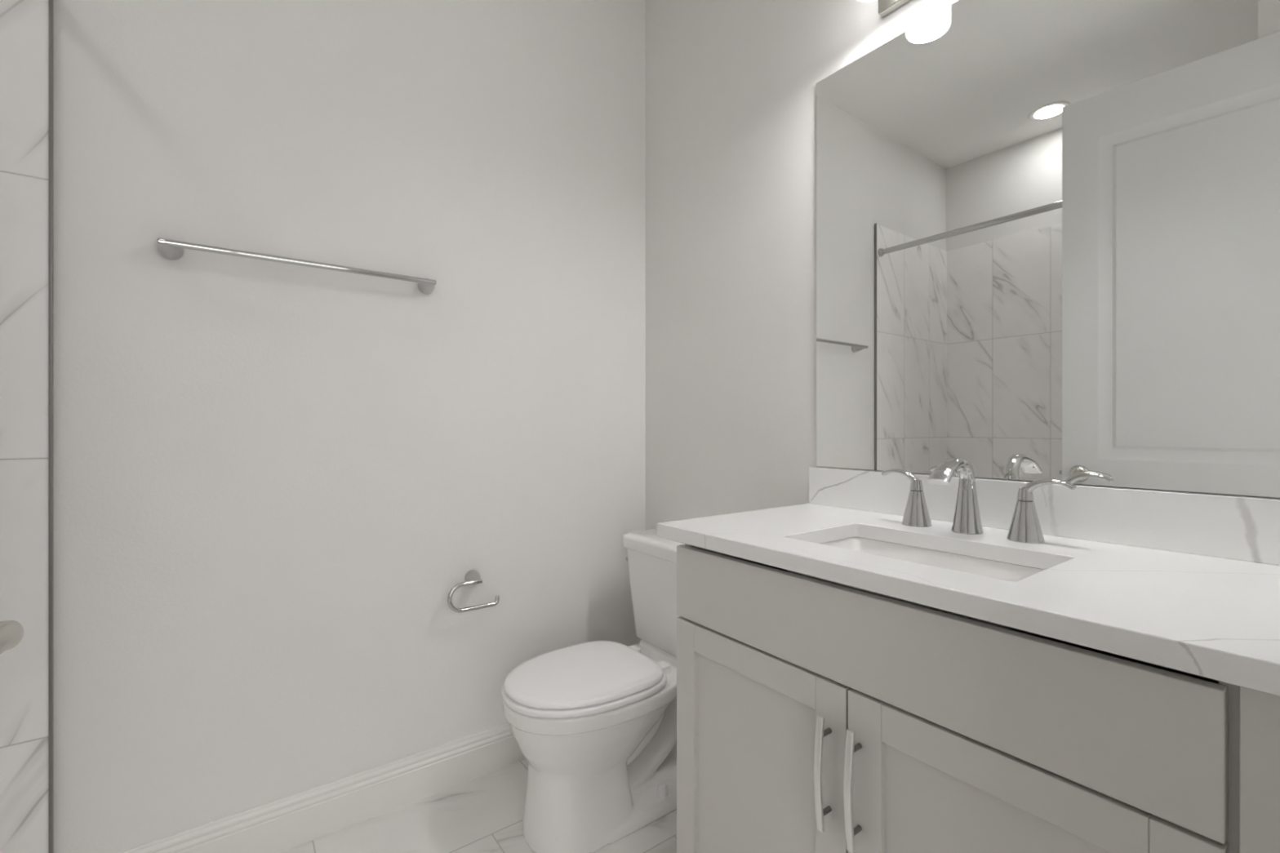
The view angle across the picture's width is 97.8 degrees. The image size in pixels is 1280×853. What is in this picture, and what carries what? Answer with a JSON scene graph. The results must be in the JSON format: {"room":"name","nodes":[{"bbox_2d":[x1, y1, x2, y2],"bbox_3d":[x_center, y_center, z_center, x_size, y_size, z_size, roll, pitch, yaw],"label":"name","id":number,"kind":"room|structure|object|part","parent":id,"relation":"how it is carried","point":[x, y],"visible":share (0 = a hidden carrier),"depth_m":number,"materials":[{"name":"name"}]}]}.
{"room":"bathroom","nodes":[
{"label":"bathroom","id":0,"kind":"room"},
{"bbox_2d":[53,0,645,852],"bbox_3d":[-1.016,-0.286,1.528,2.730,2.833,0.120,0,0,-36],"label":"wall","id":1,"kind":"structure","parent":0,"point":[274,483],"depth_m":1.55,"materials":[{"name":"paint"}]},
{"bbox_2d":[0,0,48,852],"bbox_3d":[-1.648,-0.012,0.982,0.850,2.284,0.010,0,0,-36],"label":"tiled wall","id":2,"kind":"structure","parent":1,"relation":"attached to","point":[24,24],"depth_m":1.21,"materials":[{"name":"tile"}]},
{"bbox_2d":[48,0,53,852],"bbox_3d":[-1.302,-0.013,1.234,0.006,2.287,0.014,0,0,-36],"label":"trim","id":3,"kind":"structure","parent":1,"relation":"attached to","point":[50,2],"depth_m":1.23,"materials":[{"name":"metal"}]},
{"bbox_2d":[156,237,436,294],"bbox_3d":[-0.879,-0.430,1.509,0.650,0.049,0.074,0,0,-36],"label":"towel bar","id":4,"kind":"object","parent":1,"relation":"attached to","point":[169,249],"visible":1,"depth_m":1.43,"materials":[{"name":"silver metal"}]},
{"bbox_3d":[-1.121,-0.430,1.331,0.049,0.049,0.073,0,0,-36],"label":"post","id":5,"kind":"part","parent":4,"relation":"part of","materials":[{"name":"silver metal"}]},
{"bbox_3d":[-0.637,-0.430,1.687,0.049,0.049,0.073,0,0,-36],"label":"post","id":6,"kind":"part","parent":4,"relation":"part of","materials":[{"name":"silver metal"}]},
{"bbox_2d":[117,722,526,852],"bbox_3d":[-0.637,1.062,1.724,1.646,0.135,0.015,0,0,-36],"label":"baseboard","id":7,"kind":"structure","parent":1,"relation":"attached to","point":[286,823],"depth_m":1.57,"materials":[{"name":"paint"}]},
{"bbox_2d":[447,569,499,613],"bbox_3d":[-0.535,0.518,1.766,0.165,0.111,0.067,0,0,-36],"label":"toilet paper holder","id":8,"kind":"object","parent":1,"relation":"attached to","point":[473,577],"visible":1,"depth_m":1.74,"materials":[{"name":"silver metal"}]},
{"bbox_3d":[-0.522,0.487,1.776,0.048,0.048,0.067,0,0,-36],"label":"post","id":9,"kind":"part","parent":8,"relation":"part of","materials":[{"name":"silver metal"}]},
{"bbox_2d":[280,759,676,852],"bbox_3d":[-1.299,1.180,-0.711,6.800,0.100,3.450,0,0,-36],"label":"floor","id":10,"kind":"structure","parent":0,"point":[483,814],"depth_m":1.56,"materials":[{"name":"tile"}]},
{"bbox_2d":[501,528,684,852],"bbox_3d":[-0.056,0.756,1.683,0.732,0.771,0.444,0,0,-36],"label":"toilet","id":11,"kind":"object","parent":10,"relation":"on","point":[594,723],"visible":0.87,"depth_m":1.52,"materials":[{"name":"white ceramic"}]},
{"bbox_3d":[-0.170,0.704,1.599,0.437,0.020,0.362,0,0,-36],"label":"lid","id":12,"kind":"part","parent":11,"relation":"part of","materials":[{"name":"white plastic"}]},
{"bbox_3d":[-0.168,0.725,1.600,0.453,0.018,0.372,0,0,-36],"label":"seat","id":13,"kind":"part","parent":11,"relation":"part of","materials":[{"name":"white plastic"}]},
{"bbox_3d":[-0.062,0.932,1.679,0.714,0.419,0.369,0,0,-36],"label":"bowl","id":14,"kind":"part","parent":11,"relation":"part of","materials":[{"name":"white ceramic"}]},
{"bbox_3d":[0.149,0.572,1.834,0.210,0.308,0.422,0,0,-36],"label":"tank","id":15,"kind":"part","parent":11,"relation":"part of","materials":[{"name":"white ceramic"}]},
{"bbox_3d":[0.147,0.394,1.832,0.228,0.048,0.444,0,0,-36],"label":"tank lid","id":16,"kind":"part","parent":11,"relation":"part of","materials":[{"name":"white ceramic"}]},
{"bbox_2d":[676,543,1279,852],"bbox_3d":[0.555,0.688,1.008,0.573,0.884,0.916,0,0,-36],"label":"vanity cabinet","id":17,"kind":"object","parent":10,"relation":"on","point":[814,716],"visible":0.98,"depth_m":0.79,"materials":[{"name":"paint"}]},
{"bbox_3d":[0.212,0.722,1.065,0.019,0.606,0.418,0,0,-36],"label":"door","id":18,"kind":"part","parent":17,"relation":"part of","materials":[{"name":"paint"}]},
{"bbox_3d":[0.297,0.559,0.905,0.036,0.184,0.012,0,0,-36],"label":"handle","id":19,"kind":"part","parent":17,"relation":"part of","materials":[{"name":"metal"}]},
{"bbox_3d":[0.329,0.559,0.862,0.036,0.184,0.012,0,0,-36],"label":"handle","id":20,"kind":"part","parent":17,"relation":"part of","materials":[{"name":"metal"}]},
{"bbox_2d":[657,503,1279,696],"bbox_3d":[0.547,0.231,1.029,0.562,0.030,0.958,0,0,-36],"label":"countertop","id":21,"kind":"structure","parent":17,"relation":"on","point":[1215,618],"depth_m":0.78,"materials":[{"name":"white stone"}]},
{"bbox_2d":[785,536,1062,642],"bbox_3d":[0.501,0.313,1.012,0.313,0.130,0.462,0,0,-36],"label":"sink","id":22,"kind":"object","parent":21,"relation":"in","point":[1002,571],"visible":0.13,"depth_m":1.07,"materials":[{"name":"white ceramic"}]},
{"bbox_2d":[881,457,1076,543],"bbox_3d":[0.630,0.140,1.113,0.157,0.152,0.364,0,0,-36],"label":"faucet","id":23,"kind":"object","parent":21,"relation":"on","point":[1024,526],"visible":1,"depth_m":1.12,"materials":[{"name":"silver metal"}]},
{"bbox_3d":[0.588,0.118,1.252,0.027,0.044,0.091,0,0,-36],"label":"lever","id":24,"kind":"part","parent":23,"relation":"part of","materials":[{"name":"silver metal"}]},
{"bbox_3d":[0.607,0.178,1.226,0.060,0.076,0.060,0,0,-36],"label":"handle","id":25,"kind":"part","parent":23,"relation":"part of","materials":[{"name":"silver metal"}]},
{"bbox_3d":[0.629,0.140,1.113,0.156,0.152,0.057,0,0,-36],"label":"spout","id":26,"kind":"part","parent":23,"relation":"part of","materials":[{"name":"silver metal"}]},
{"bbox_3d":[0.731,0.178,1.059,0.060,0.076,0.060,0,0,-36],"label":"handle","id":27,"kind":"part","parent":23,"relation":"part of","materials":[{"name":"silver metal"}]},
{"bbox_3d":[0.750,0.118,1.033,0.027,0.044,0.091,0,0,-36],"label":"lever","id":28,"kind":"part","parent":23,"relation":"part of","materials":[{"name":"silver metal"}]},
{"bbox_3d":[0.462,0.722,0.726,0.019,0.606,0.418,0,0,-36],"label":"door","id":29,"kind":"part","parent":17,"relation":"part of","materials":[{"name":"paint"}]},
{"bbox_3d":[0.616,0.643,0.526,0.018,0.794,0.068,0,0,-36],"label":"filler panel","id":30,"kind":"part","parent":17,"relation":"part of","materials":[{"name":"paint"}]},
{"bbox_2d":[645,0,1279,529],"bbox_3d":[0.625,-0.286,1.501,0.120,2.833,1.870,0,0,-36],"label":"wall","id":31,"kind":"structure","parent":0,"point":[731,85],"depth_m":1.83,"materials":[{"name":"paint"}]},
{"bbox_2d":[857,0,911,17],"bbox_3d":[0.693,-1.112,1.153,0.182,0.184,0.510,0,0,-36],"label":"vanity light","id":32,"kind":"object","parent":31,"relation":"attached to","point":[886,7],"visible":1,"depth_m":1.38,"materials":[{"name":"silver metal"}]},
{"bbox_3d":[0.543,-1.097,1.292,0.104,0.155,0.104,0,0,-36],"label":"lamp shade","id":33,"kind":"part","parent":32,"relation":"part of","materials":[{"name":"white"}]},
{"bbox_3d":[0.756,-1.089,1.200,0.024,0.113,0.510,0,0,-36],"label":"plate","id":34,"kind":"part","parent":32,"relation":"part of","materials":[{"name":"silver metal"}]},
{"bbox_2d":[808,466,1279,565],"bbox_3d":[0.766,0.165,1.190,0.020,0.102,0.958,0,0,-36],"label":"backsplash","id":35,"kind":"structure","parent":31,"relation":"attached to","point":[1243,528],"depth_m":1.03,"materials":[{"name":"white stone"}]},
{"bbox_2d":[816,0,1279,497],"bbox_3d":[0.772,-0.425,1.193,0.006,1.074,0.929,0,0,-36],"label":"mirror","id":36,"kind":"object","parent":31,"relation":"attached to","point":[1047,232],"visible":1,"depth_m":1.12,"materials":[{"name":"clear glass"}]},
{"bbox_3d":[0.470,-0.287,0.301,1.792,2.833,0.120,0,0,-36],"label":"wall","id":37,"kind":"structure","parent":0,"visible":0},
{"bbox_2d":[0,620,23,653],"bbox_3d":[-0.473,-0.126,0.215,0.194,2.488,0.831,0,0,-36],"label":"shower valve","id":38,"kind":"object","parent":37,"relation":"in","point":[11,632],"depth_m":0.51,"materials":[{"name":"silver metal"}]}
]}

